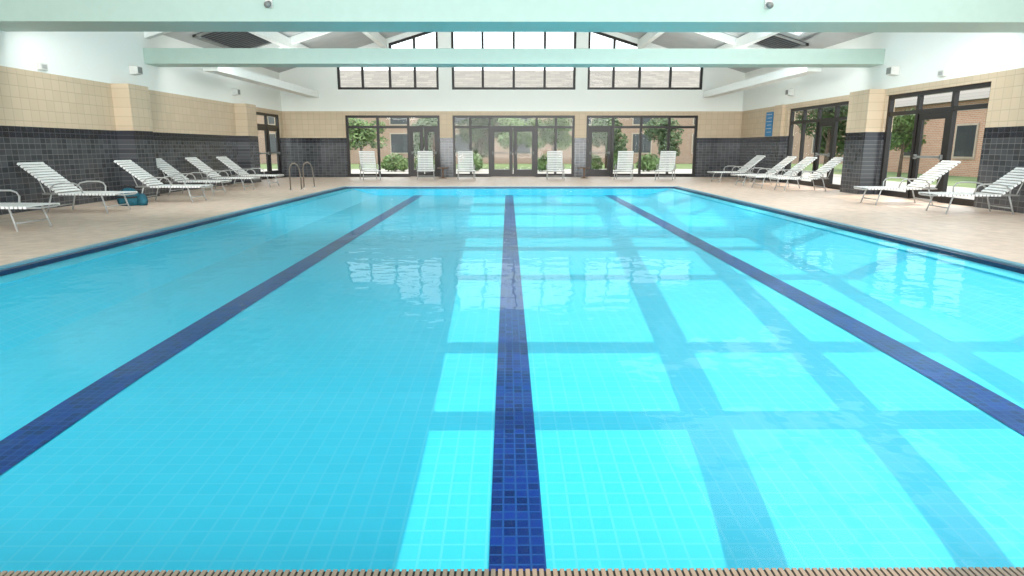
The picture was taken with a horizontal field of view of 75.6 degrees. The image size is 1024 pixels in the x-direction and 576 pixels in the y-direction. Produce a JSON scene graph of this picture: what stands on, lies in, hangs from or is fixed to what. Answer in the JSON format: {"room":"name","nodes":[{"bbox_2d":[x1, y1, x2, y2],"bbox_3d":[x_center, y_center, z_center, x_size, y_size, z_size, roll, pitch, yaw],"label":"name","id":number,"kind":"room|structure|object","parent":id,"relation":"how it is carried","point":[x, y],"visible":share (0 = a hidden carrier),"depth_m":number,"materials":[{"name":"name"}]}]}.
{"room":"indoor swimming pool","nodes":[
{"label":"indoor swimming pool","id":0,"kind":"room"},
{"bbox_2d":[0,30,285,214],"bbox_3d":[-9.541,-3.467,11.932,0.670,4.300,32.900,0,12,0],"label":"wall","id":1,"kind":"structure","parent":0,"point":[85,113],"depth_m":15.87,"materials":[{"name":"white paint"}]},
{"bbox_2d":[37,62,47,70],"bbox_3d":[-9.596,-4.525,13.496,0.080,0.140,0.240,0,12,0],"label":"junction box","id":2,"kind":"object","parent":1,"relation":"attached to","point":[40,66],"visible":1,"depth_m":13.44,"materials":[{"name":"white plastic"}]},
{"bbox_2d":[129,66,142,75],"bbox_3d":[-9.553,-5.517,16.769,0.198,0.210,0.272,0,12,0],"label":"wall speaker","id":3,"kind":"object","parent":1,"relation":"attached to","point":[133,70],"visible":1,"depth_m":16.67,"materials":[{"name":"white plastic"}]},
{"bbox_2d":[144,32,168,38],"bbox_3d":[-4.788,-8.142,17.153,9.750,3.155,0.200,0,12,0],"label":"beam","id":4,"kind":"structure","parent":1,"relation":"attached to","point":[148,35],"depth_m":17.35,"materials":[{"name":"white paint"}]},
{"bbox_2d":[231,89,239,95],"bbox_3d":[-9.592,-6.798,22.938,0.198,0.210,0.272,0,12,0],"label":"wall speaker","id":5,"kind":"object","parent":1,"relation":"attached to","point":[235,92],"visible":1,"depth_m":22.83,"materials":[{"name":"white plastic"}]},
{"bbox_2d":[256,112,282,178],"bbox_3d":[-9.836,-5.702,26.586,0.110,2.580,2.700,0,12,0],"label":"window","id":6,"kind":"structure","parent":1,"relation":"in","point":[265,115],"depth_m":26.75,"materials":[{"name":"brown metal"}]},
{"bbox_2d":[257,126,270,179],"bbox_3d":[-9.802,-5.318,26.003,0.120,2.050,1.200,0,12,0],"label":"door","id":7,"kind":"structure","parent":6,"relation":"attached to","point":[260,128],"depth_m":26.36,"materials":[{"name":"brown metal"}]},
{"bbox_2d":[268,127,280,177],"bbox_3d":[-9.810,-5.588,27.275,0.120,2.050,1.200,0,12,0],"label":"door","id":8,"kind":"structure","parent":6,"relation":"attached to","point":[278,153],"depth_m":27.57,"materials":[{"name":"brown metal"}]},
{"bbox_2d":[0,0,1023,32],"bbox_3d":[0.122,-4.970,12.056,19.500,0.390,1.050,0,12,0],"label":"beam","id":9,"kind":"structure","parent":1,"relation":"attached to","point":[954,16],"depth_m":11.56,"materials":[{"name":"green paint"}]},
{"bbox_2d":[264,0,272,7],"bbox_3d":[-4.224,-4.923,11.426,0.120,0.160,0.150,0,12,0],"label":"spotlight","id":10,"kind":"object","parent":9,"relation":"attached to","point":[268,3],"visible":1,"depth_m":11.40,"materials":[{"name":"white plastic"}]},
{"bbox_2d":[764,0,773,8],"bbox_3d":[4.475,-4.934,11.477,0.120,0.160,0.150,0,12,0],"label":"spotlight","id":11,"kind":"object","parent":9,"relation":"attached to","point":[768,4],"visible":1,"depth_m":11.47,"materials":[{"name":"white plastic"}]},
{"bbox_2d":[259,32,765,48],"bbox_3d":[0.054,-9.271,22.464,19.500,3.155,0.200,0,12,0],"label":"beam","id":12,"kind":"structure","parent":1,"relation":"attached to","point":[720,36],"depth_m":22.54,"materials":[{"name":"white paint"}]},
{"bbox_2d":[143,48,884,67],"bbox_3d":[0.086,-6.176,17.729,19.500,0.390,0.750,0,12,0],"label":"beam","id":13,"kind":"structure","parent":1,"relation":"attached to","point":[159,57],"depth_m":17.37,"materials":[{"name":"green paint"}]},
{"bbox_2d":[163,32,404,72],"bbox_3d":[-4.902,-7.022,11.358,10.050,3.075,33.200,0,12,0],"label":"ceiling","id":14,"kind":"structure","parent":0,"point":[333,39],"depth_m":24.75,"materials":[{"name":"white paint"}]},
{"bbox_2d":[192,32,270,47],"bbox_3d":[-8.558,-7.822,20.674,1.350,0.475,3.400,0,12,0],"label":"ceiling vent","id":15,"kind":"object","parent":14,"relation":"in","point":[221,39],"visible":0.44,"depth_m":20.65,"materials":[{"name":"grey metal"}]},
{"bbox_2d":[619,32,873,72],"bbox_3d":[5.148,-7.035,11.418,10.050,3.075,33.200,0,12,0],"label":"ceiling","id":16,"kind":"structure","parent":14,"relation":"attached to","point":[670,40],"depth_m":24.05,"materials":[{"name":"white paint"}]},
{"bbox_2d":[754,34,808,48],"bbox_3d":[8.661,-8.028,21.606,1.300,0.460,1.900,0,12,0],"label":"ceiling vent","id":17,"kind":"object","parent":16,"relation":"attached to","point":[777,41],"visible":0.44,"depth_m":21.45,"materials":[{"name":"grey metal"}]},
{"bbox_2d":[0,177,1023,265],"bbox_3d":[0.123,-0.967,12.677,20.100,0.900,33.200,0,12,0],"label":"floor","id":18,"kind":"structure","parent":0,"point":[993,233],"depth_m":13.33,"materials":[{"name":"beige tile"}]},
{"bbox_2d":[0,190,59,231],"bbox_3d":[-8.178,-1.397,10.238,1.979,0.965,0.760,1,12,3],"label":"lounger","id":19,"kind":"object","parent":18,"relation":"on","point":[19,205],"visible":1,"depth_m":10.24,"materials":[{"name":"white plastic"}]},
{"bbox_2d":[17,162,136,212],"bbox_3d":[-8.545,-1.999,13.072,1.979,0.965,0.760,1,12,3],"label":"lounger","id":20,"kind":"object","parent":18,"relation":"on","point":[69,190],"visible":0.99,"depth_m":12.99,"materials":[{"name":"white plastic"}]},
{"bbox_2d":[116,184,147,205],"bbox_3d":[-8.317,-2.045,14.453,0.621,0.470,0.345,-4,13,-20],"label":"bag","id":21,"kind":"object","parent":18,"relation":"on","point":[136,199],"visible":0.87,"depth_m":14.36,"materials":[{"name":"teal fabric"}]},
{"bbox_2d":[114,160,212,202],"bbox_3d":[-8.092,-2.505,15.450,1.979,0.965,0.760,0,12,0],"label":"lounger","id":22,"kind":"object","parent":18,"relation":"on","point":[152,184],"visible":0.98,"depth_m":15.32,"materials":[{"name":"white plastic"}]},
{"bbox_2d":[156,158,231,194],"bbox_3d":[-8.642,-3.005,17.803,1.979,0.965,0.760,0,12,1],"label":"lounger","id":23,"kind":"object","parent":18,"relation":"on","point":[170,171],"visible":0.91,"depth_m":17.74,"materials":[{"name":"white plastic"}]},
{"bbox_2d":[185,157,259,190],"bbox_3d":[-8.589,-3.409,19.706,1.979,0.965,0.760,0,12,1],"label":"lounger","id":24,"kind":"object","parent":18,"relation":"on","point":[210,171],"visible":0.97,"depth_m":19.53,"materials":[{"name":"white plastic"}]},
{"bbox_2d":[216,156,283,186],"bbox_3d":[-8.491,-3.794,21.516,1.979,0.965,0.760,1,12,3],"label":"lounger","id":25,"kind":"object","parent":18,"relation":"on","point":[243,173],"visible":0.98,"depth_m":21.44,"materials":[{"name":"white plastic"}]},
{"bbox_2d":[289,163,303,189],"bbox_3d":[-6.466,-3.334,19.706,0.430,0.809,0.107,-6,14,-28],"label":"handrail","id":26,"kind":"object","parent":18,"relation":"on","point":[291,163],"visible":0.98,"depth_m":19.67,"materials":[{"name":"metal"}]},
{"bbox_2d":[302,162,315,187],"bbox_3d":[-6.459,-3.598,20.950,0.430,0.809,0.107,-6,14,-28],"label":"handrail","id":27,"kind":"object","parent":18,"relation":"on","point":[305,162],"visible":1,"depth_m":20.93,"materials":[{"name":"metal"}]},
{"bbox_2d":[359,151,380,179],"bbox_3d":[-5.636,-4.851,26.133,0.720,1.112,1.610,-4,13,-19],"label":"lounger","id":28,"kind":"object","parent":18,"relation":"on","point":[360,153],"visible":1,"depth_m":26.57,"materials":[{"name":"white plastic"}]},
{"bbox_2d":[416,151,434,179],"bbox_3d":[-3.428,-4.859,26.170,0.720,1.112,1.610,-2,12,-7],"label":"lounger","id":29,"kind":"object","parent":18,"relation":"on","point":[431,153],"visible":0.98,"depth_m":26.64,"materials":[{"name":"white plastic"}]},
{"bbox_2d":[438,167,447,177],"bbox_3d":[-2.869,-4.778,27.398,0.470,0.435,0.470,0,12,0],"label":"side table","id":30,"kind":"object","parent":18,"relation":"on","point":[442,168],"visible":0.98,"depth_m":27.38,"materials":[{"name":"brown wood"}]},
{"bbox_2d":[457,151,475,179],"bbox_3d":[-1.819,-4.859,26.173,0.720,1.112,1.610,-1,12,-6],"label":"lounger","id":31,"kind":"object","parent":18,"relation":"on","point":[472,169],"visible":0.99,"depth_m":26.65,"materials":[{"name":"white plastic"}]},
{"bbox_2d":[0,186,1023,575],"bbox_3d":[0.019,-0.849,11.748,11.040,0.756,20.385,0,12,0],"label":"swimming pool","id":32,"kind":"object","parent":18,"relation":"in","point":[343,380],"visible":1,"depth_m":4.66,"materials":[{"name":"teal tile"}]},
{"bbox_2d":[546,151,564,179],"bbox_3d":[1.721,-4.860,26.177,0.720,1.112,1.610,0,12,1],"label":"lounger","id":33,"kind":"object","parent":18,"relation":"on","point":[548,164],"visible":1,"depth_m":26.67,"materials":[{"name":"white plastic"}]},
{"bbox_2d":[579,167,588,177],"bbox_3d":[2.994,-4.778,27.398,0.470,0.435,0.470,0,12,0],"label":"side table","id":34,"kind":"object","parent":18,"relation":"on","point":[583,168],"visible":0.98,"depth_m":27.38,"materials":[{"name":"brown wood"}]},
{"bbox_2d":[614,151,633,178],"bbox_3d":[4.440,-4.855,26.155,0.720,1.112,1.610,3,12,13],"label":"lounger","id":35,"kind":"object","parent":18,"relation":"on","point":[618,165],"visible":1,"depth_m":26.62,"materials":[{"name":"white plastic"}]},
{"bbox_2d":[655,151,675,179],"bbox_3d":[6.091,-4.851,26.136,0.720,1.112,1.610,4,13,18],"label":"lounger","id":36,"kind":"object","parent":18,"relation":"on","point":[660,165],"visible":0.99,"depth_m":26.57,"materials":[{"name":"white plastic"}]},
{"bbox_2d":[707,155,765,181],"bbox_3d":[8.252,-4.409,24.408,1.979,0.965,0.760,-1,12,-6],"label":"lounger","id":37,"kind":"object","parent":18,"relation":"on","point":[754,160],"visible":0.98,"depth_m":24.37,"materials":[{"name":"white plastic"}]},
{"bbox_2d":[730,156,796,185],"bbox_3d":[8.355,-3.907,22.048,1.979,0.965,0.760,0,12,0],"label":"lounger","id":38,"kind":"object","parent":18,"relation":"on","point":[788,159],"visible":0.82,"depth_m":21.84,"materials":[{"name":"white plastic"}]},
{"bbox_2d":[747,157,816,188],"bbox_3d":[8.430,-3.626,20.724,1.979,0.965,0.760,-1,12,-3],"label":"lounger","id":39,"kind":"object","parent":18,"relation":"on","point":[788,173],"visible":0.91,"depth_m":20.61,"materials":[{"name":"white plastic"}]},
{"bbox_2d":[769,157,842,190],"bbox_3d":[8.648,-3.357,19.461,1.979,0.965,0.760,0,12,0],"label":"lounger","id":40,"kind":"object","parent":18,"relation":"on","point":[817,173],"visible":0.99,"depth_m":19.35,"materials":[{"name":"white plastic"}]},
{"bbox_2d":[854,160,960,204],"bbox_3d":[8.743,-2.350,14.721,1.979,0.965,0.760,1,12,3],"label":"lounger","id":41,"kind":"object","parent":18,"relation":"on","point":[942,165],"visible":0.98,"depth_m":14.58,"materials":[{"name":"white plastic"}]},
{"bbox_2d":[918,167,1023,214],"bbox_3d":[9.014,-1.930,12.746,1.979,0.965,0.760,1,12,4],"label":"lounger","id":42,"kind":"object","parent":18,"relation":"on","point":[1005,183],"visible":0.98,"depth_m":12.65,"materials":[{"name":"white plastic"}]},
{"bbox_2d":[279,32,744,176],"bbox_3d":[0.023,-8.355,27.898,20.000,7.225,0.250,0,12,0],"label":"wall","id":43,"kind":"structure","parent":0,"point":[314,129],"depth_m":27.93,"materials":[{"name":"white paint"}]},
{"bbox_2d":[203,67,318,97],"bbox_3d":[-8.296,-7.106,22.923,0.400,0.250,9.900,0,12,0],"label":"beam","id":44,"kind":"structure","parent":43,"relation":"attached to","point":[237,73],"depth_m":21.39,"materials":[{"name":"white paint"}]},
{"bbox_2d":[249,32,307,47],"bbox_3d":[-7.646,-8.369,22.659,0.220,0.320,9.900,0,12,0],"label":"beam","id":45,"kind":"structure","parent":43,"relation":"attached to","point":[277,38],"depth_m":21.37,"materials":[{"name":"white paint"}]},
{"bbox_2d":[362,32,387,47],"bbox_3d":[-5.246,-9.076,22.524,0.220,0.320,9.900,0,12,0],"label":"beam","id":46,"kind":"structure","parent":43,"relation":"attached to","point":[376,37],"depth_m":25.48,"materials":[{"name":"white paint"}]},
{"bbox_2d":[337,32,438,89],"bbox_3d":[-5.202,-9.575,27.601,4.250,2.475,0.110,0,12,0],"label":"window","id":47,"kind":"structure","parent":43,"relation":"in","point":[413,37],"depth_m":27.74,"materials":[{"name":"brown metal"}]},
{"bbox_2d":[345,115,440,176],"bbox_3d":[-5.077,-6.076,28.346,4.000,2.580,0.110,0,12,0],"label":"window","id":48,"kind":"structure","parent":43,"relation":"in","point":[377,117],"depth_m":28.18,"materials":[{"name":"brown metal"}]},
{"bbox_2d":[409,128,423,176],"bbox_3d":[-4.087,-5.822,28.375,0.580,2.050,0.120,0,12,0],"label":"door","id":49,"kind":"structure","parent":48,"relation":"attached to","point":[413,171],"depth_m":28.34,"materials":[{"name":"brown metal"}]},
{"bbox_2d":[424,128,438,176],"bbox_3d":[-3.467,-5.823,28.379,0.580,2.050,0.120,0,12,0],"label":"door","id":50,"kind":"structure","parent":48,"relation":"attached to","point":[426,130],"depth_m":28.32,"materials":[{"name":"brown metal"}]},
{"bbox_2d":[451,32,575,89],"bbox_3d":[0.073,-10.037,27.536,5.200,3.405,0.110,0,12,0],"label":"window","id":51,"kind":"structure","parent":43,"relation":"in","point":[544,87],"depth_m":27.80,"materials":[{"name":"brown metal"}]},
{"bbox_2d":[453,115,574,176],"bbox_3d":[0.073,-6.083,28.376,5.200,2.580,0.110,0,12,0],"label":"window","id":52,"kind":"structure","parent":43,"relation":"in","point":[470,117],"depth_m":28.20,"materials":[{"name":"brown metal"}]},
{"bbox_2d":[491,128,512,176],"bbox_3d":[-0.437,-5.826,28.397,0.940,2.050,0.120,0,12,0],"label":"door","id":53,"kind":"structure","parent":52,"relation":"attached to","point":[494,172],"depth_m":28.43,"materials":[{"name":"brown metal"}]},
{"bbox_2d":[513,128,534,176],"bbox_3d":[0.533,-5.828,28.403,0.940,2.050,0.120,0,12,0],"label":"door","id":54,"kind":"structure","parent":52,"relation":"attached to","point":[516,172],"depth_m":28.43,"materials":[{"name":"brown metal"}]},
{"bbox_2d":[585,116,697,176],"bbox_3d":[5.548,-6.090,28.409,4.750,2.580,0.110,0,12,0],"label":"window","id":55,"kind":"structure","parent":43,"relation":"in","point":[641,126],"depth_m":28.29,"materials":[{"name":"brown metal"}]},
{"bbox_2d":[588,128,611,176],"bbox_3d":[3.773,-5.832,28.422,0.980,2.050,0.120,0,12,0],"label":"door","id":56,"kind":"structure","parent":55,"relation":"attached to","point":[591,172],"depth_m":28.44,"materials":[{"name":"brown metal"}]},
{"bbox_2d":[587,32,702,89],"bbox_3d":[5.598,-9.582,27.667,4.850,2.460,0.110,0,12,0],"label":"window","id":57,"kind":"structure","parent":43,"relation":"in","point":[639,87],"depth_m":27.81,"materials":[{"name":"brown metal"}]},
{"bbox_2d":[637,32,663,48],"bbox_3d":[5.354,-9.090,22.587,0.220,0.320,9.900,0,12,0],"label":"beam","id":58,"kind":"structure","parent":43,"relation":"attached to","point":[648,37],"depth_m":25.64,"materials":[{"name":"white paint"}]},
{"bbox_2d":[716,32,779,48],"bbox_3d":[7.754,-8.389,22.751,0.220,0.320,9.900,0,12,0],"label":"beam","id":59,"kind":"structure","parent":43,"relation":"attached to","point":[750,38],"depth_m":21.44,"materials":[{"name":"white paint"}]},
{"bbox_2d":[703,68,821,97],"bbox_3d":[8.304,-7.127,23.022,0.400,0.250,9.900,0,12,0],"label":"trim","id":60,"kind":"structure","parent":43,"relation":"attached to","point":[787,73],"depth_m":21.63,"materials":[{"name":"white paint"}]},
{"bbox_2d":[738,32,1023,212],"bbox_3d":[9.799,-3.491,12.047,0.650,4.300,32.900,0,12,0],"label":"wall","id":61,"kind":"structure","parent":0,"point":[997,59],"depth_m":17.12,"materials":[{"name":"white paint"}]},
{"bbox_2d":[765,112,773,136],"bbox_3d":[9.774,-6.222,25.090,0.031,0.900,0.650,0,12,0],"label":"notice board","id":62,"kind":"object","parent":61,"relation":"attached to","point":[769,115],"visible":1,"depth_m":25.03,"materials":[{"name":"blue plastic"}]},
{"bbox_2d":[785,89,793,95],"bbox_3d":[9.700,-6.822,23.053,0.198,0.210,0.272,0,12,0],"label":"wall speaker","id":63,"kind":"object","parent":61,"relation":"attached to","point":[790,92],"visible":1,"depth_m":22.95,"materials":[{"name":"white plastic"}]},
{"bbox_2d":[785,101,848,189],"bbox_3d":[9.936,-4.620,21.495,0.110,2.580,4.350,0,12,0],"label":"window","id":64,"kind":"structure","parent":61,"relation":"in","point":[836,118],"depth_m":21.58,"materials":[{"name":"brown metal"}]},
{"bbox_2d":[813,121,833,187],"bbox_3d":[9.909,-4.257,21.015,0.120,2.050,1.040,0,12,0],"label":"door","id":65,"kind":"structure","parent":64,"relation":"attached to","point":[817,182],"depth_m":21.21,"materials":[{"name":"brown metal"}]},
{"bbox_2d":[886,66,899,75],"bbox_3d":[9.739,-5.542,16.884,0.198,0.210,0.272,0,12,0],"label":"wall speaker","id":66,"kind":"object","parent":61,"relation":"attached to","point":[891,71],"visible":1,"depth_m":16.78,"materials":[{"name":"white plastic"}]},
{"bbox_2d":[878,82,990,206],"bbox_3d":[9.972,-3.393,15.724,0.110,2.580,3.850,0,12,0],"label":"window","id":67,"kind":"structure","parent":61,"relation":"in","point":[954,108],"depth_m":15.51,"materials":[{"name":"brown metal"}]},
{"bbox_2d":[909,111,949,200],"bbox_3d":[9.942,-3.139,15.753,0.120,2.050,1.160,0,12,0],"label":"door","id":68,"kind":"structure","parent":67,"relation":"attached to","point":[937,115],"depth_m":15.93,"materials":[{"name":"brown metal"}]},
{"bbox_2d":[937,70,946,76],"bbox_3d":[9.814,-4.900,15.071,0.080,0.140,0.240,0,12,0],"label":"junction box","id":69,"kind":"object","parent":61,"relation":"attached to","point":[941,73],"visible":1,"depth_m":15.02,"materials":[{"name":"white plastic"}]},
{"label":"outside","id":70,"kind":"structure","parent":0,"visible":0},
{"bbox_2d":[260,164,976,187],"bbox_3d":[-0.162,-7.600,42.345,140.000,0.140,134.000,0,12,0],"label":"ground","id":71,"kind":"structure","parent":70,"point":[952,180],"depth_m":42.20,"materials":[{"name":"green plant"}]},
{"bbox_2d":[348,118,387,164],"bbox_3d":[-8.972,-8.769,39.864,2.118,3.299,2.968,10,16,39],"label":"tree","id":72,"kind":"object","parent":71,"relation":"on","point":[361,136],"visible":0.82,"depth_m":39.31,"materials":[{"name":"green plant"}]},
{"bbox_2d":[381,152,407,171],"bbox_3d":[-6.323,-6.823,35.854,1.595,1.085,1.251,0,12,0],"label":"shrub","id":73,"kind":"object","parent":71,"relation":"on","point":[399,163],"visible":0.96,"depth_m":35.66,"materials":[{"name":"green plant"}]},
{"bbox_2d":[414,155,434,169],"bbox_3d":[-4.744,-6.823,35.853,1.251,1.085,1.595,9,15,37],"label":"shrub","id":74,"kind":"object","parent":71,"relation":"on","point":[416,159],"visible":0.24,"depth_m":35.53,"materials":[{"name":"green plant"}]},
{"bbox_2d":[412,118,456,163],"bbox_3d":[-5.201,-9.553,42.924,3.250,3.570,2.659,3,12,12],"label":"tree","id":75,"kind":"object","parent":71,"relation":"on","point":[423,121],"visible":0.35,"depth_m":42.37,"materials":[{"name":"green plant"}]},
{"bbox_2d":[462,152,483,170],"bbox_3d":[-2.148,-6.822,35.846,1.251,1.085,1.595,-3,12,-13],"label":"shrub","id":76,"kind":"object","parent":71,"relation":"on","point":[477,161],"visible":0.5,"depth_m":35.51,"materials":[{"name":"green plant"}]},
{"bbox_2d":[456,118,502,158],"bbox_3d":[-2.038,-9.462,41.962,3.460,3.800,2.830,-9,15,-38],"label":"tree","id":77,"kind":"object","parent":71,"relation":"on","point":[479,138],"visible":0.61,"depth_m":41.58,"materials":[{"name":"green plant"}]},
{"bbox_2d":[497,118,541,148],"bbox_3d":[0.372,-9.030,40.830,3.070,3.413,2.191,-7,14,-29],"label":"tree","id":78,"kind":"object","parent":71,"relation":"on","point":[522,137],"visible":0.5,"depth_m":40.25,"materials":[{"name":"green plant"}]},
{"bbox_2d":[526,118,571,152],"bbox_3d":[2.388,-8.646,39.285,2.968,3.299,2.118,-3,12,-14],"label":"tree","id":79,"kind":"object","parent":71,"relation":"on","point":[547,136],"visible":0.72,"depth_m":38.89,"materials":[{"name":"green plant"}]},
{"bbox_2d":[538,152,562,171],"bbox_3d":[1.966,-6.823,35.853,1.595,1.085,1.251,6,13,24],"label":"shrub","id":80,"kind":"object","parent":71,"relation":"on","point":[542,161],"visible":0.48,"depth_m":35.66,"materials":[{"name":"green plant"}]},
{"bbox_2d":[256,70,846,163],"bbox_3d":[0.716,-15.838,61.047,71.000,8.200,15.000,0,12,0],"label":"brick house","id":81,"kind":"structure","parent":71,"relation":"on","point":[396,138],"depth_m":55.12,"materials":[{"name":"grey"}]},
{"bbox_2d":[591,154,604,168],"bbox_3d":[4.290,-6.826,35.868,1.595,1.085,1.251,-6,13,-26],"label":"shrub","id":82,"kind":"object","parent":71,"relation":"on","point":[598,159],"visible":0.43,"depth_m":35.77,"materials":[{"name":"green plant"}]},
{"bbox_2d":[589,118,628,167],"bbox_3d":[6.048,-9.298,41.992,2.573,3.454,3.146,-3,12,-12],"label":"tree","id":83,"kind":"object","parent":71,"relation":"on","point":[620,145],"visible":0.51,"depth_m":41.28,"materials":[{"name":"green plant"}]},
{"bbox_2d":[261,169,974,198],"bbox_3d":[-0.025,-2.995,20.270,32.000,0.030,40.900,0,12,0],"label":"patio","id":84,"kind":"structure","parent":71,"relation":"on","point":[836,177],"depth_m":33.23,"materials":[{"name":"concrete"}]},
{"bbox_2d":[613,153,629,169],"bbox_3d":[5.803,-6.832,35.895,1.251,1.085,1.595,2,12,12],"label":"shrub","id":85,"kind":"object","parent":71,"relation":"on","point":[615,159],"visible":0.42,"depth_m":35.58,"materials":[{"name":"green plant"}]},
{"bbox_2d":[635,152,663,171],"bbox_3d":[7.497,-6.839,35.927,1.251,1.085,1.595,-10,15,-39],"label":"shrub","id":86,"kind":"object","parent":71,"relation":"on","point":[650,162],"visible":0.82,"depth_m":35.66,"materials":[{"name":"green plant"}]},
{"bbox_2d":[643,118,683,167],"bbox_3d":[10.210,-9.774,43.963,2.659,3.570,3.250,8,15,34],"label":"tree","id":87,"kind":"object","parent":71,"relation":"on","point":[661,133],"visible":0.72,"depth_m":43.19,"materials":[{"name":"green plant"}]},
{"bbox_2d":[795,105,848,167],"bbox_3d":[16.921,-8.408,35.133,4.194,4.606,3.431,-1,12,-6],"label":"tree","id":88,"kind":"object","parent":71,"relation":"on","point":[829,112],"visible":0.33,"depth_m":35.05,"materials":[{"name":"green plant"}]},
{"bbox_2d":[890,108,929,176],"bbox_3d":[17.262,-6.491,29.542,2.814,3.128,2.008,-11,16,-43],"label":"tree","id":89,"kind":"object","parent":71,"relation":"on","point":[903,125],"visible":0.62,"depth_m":29.07,"materials":[{"name":"green plant"}]},
{"bbox_2d":[887,87,989,176],"bbox_3d":[25.910,-7.946,30.166,11.000,5.600,23.000,0,12,0],"label":"brick house","id":90,"kind":"structure","parent":71,"relation":"on","point":[970,124],"depth_m":31.05,"materials":[{"name":"brown"}]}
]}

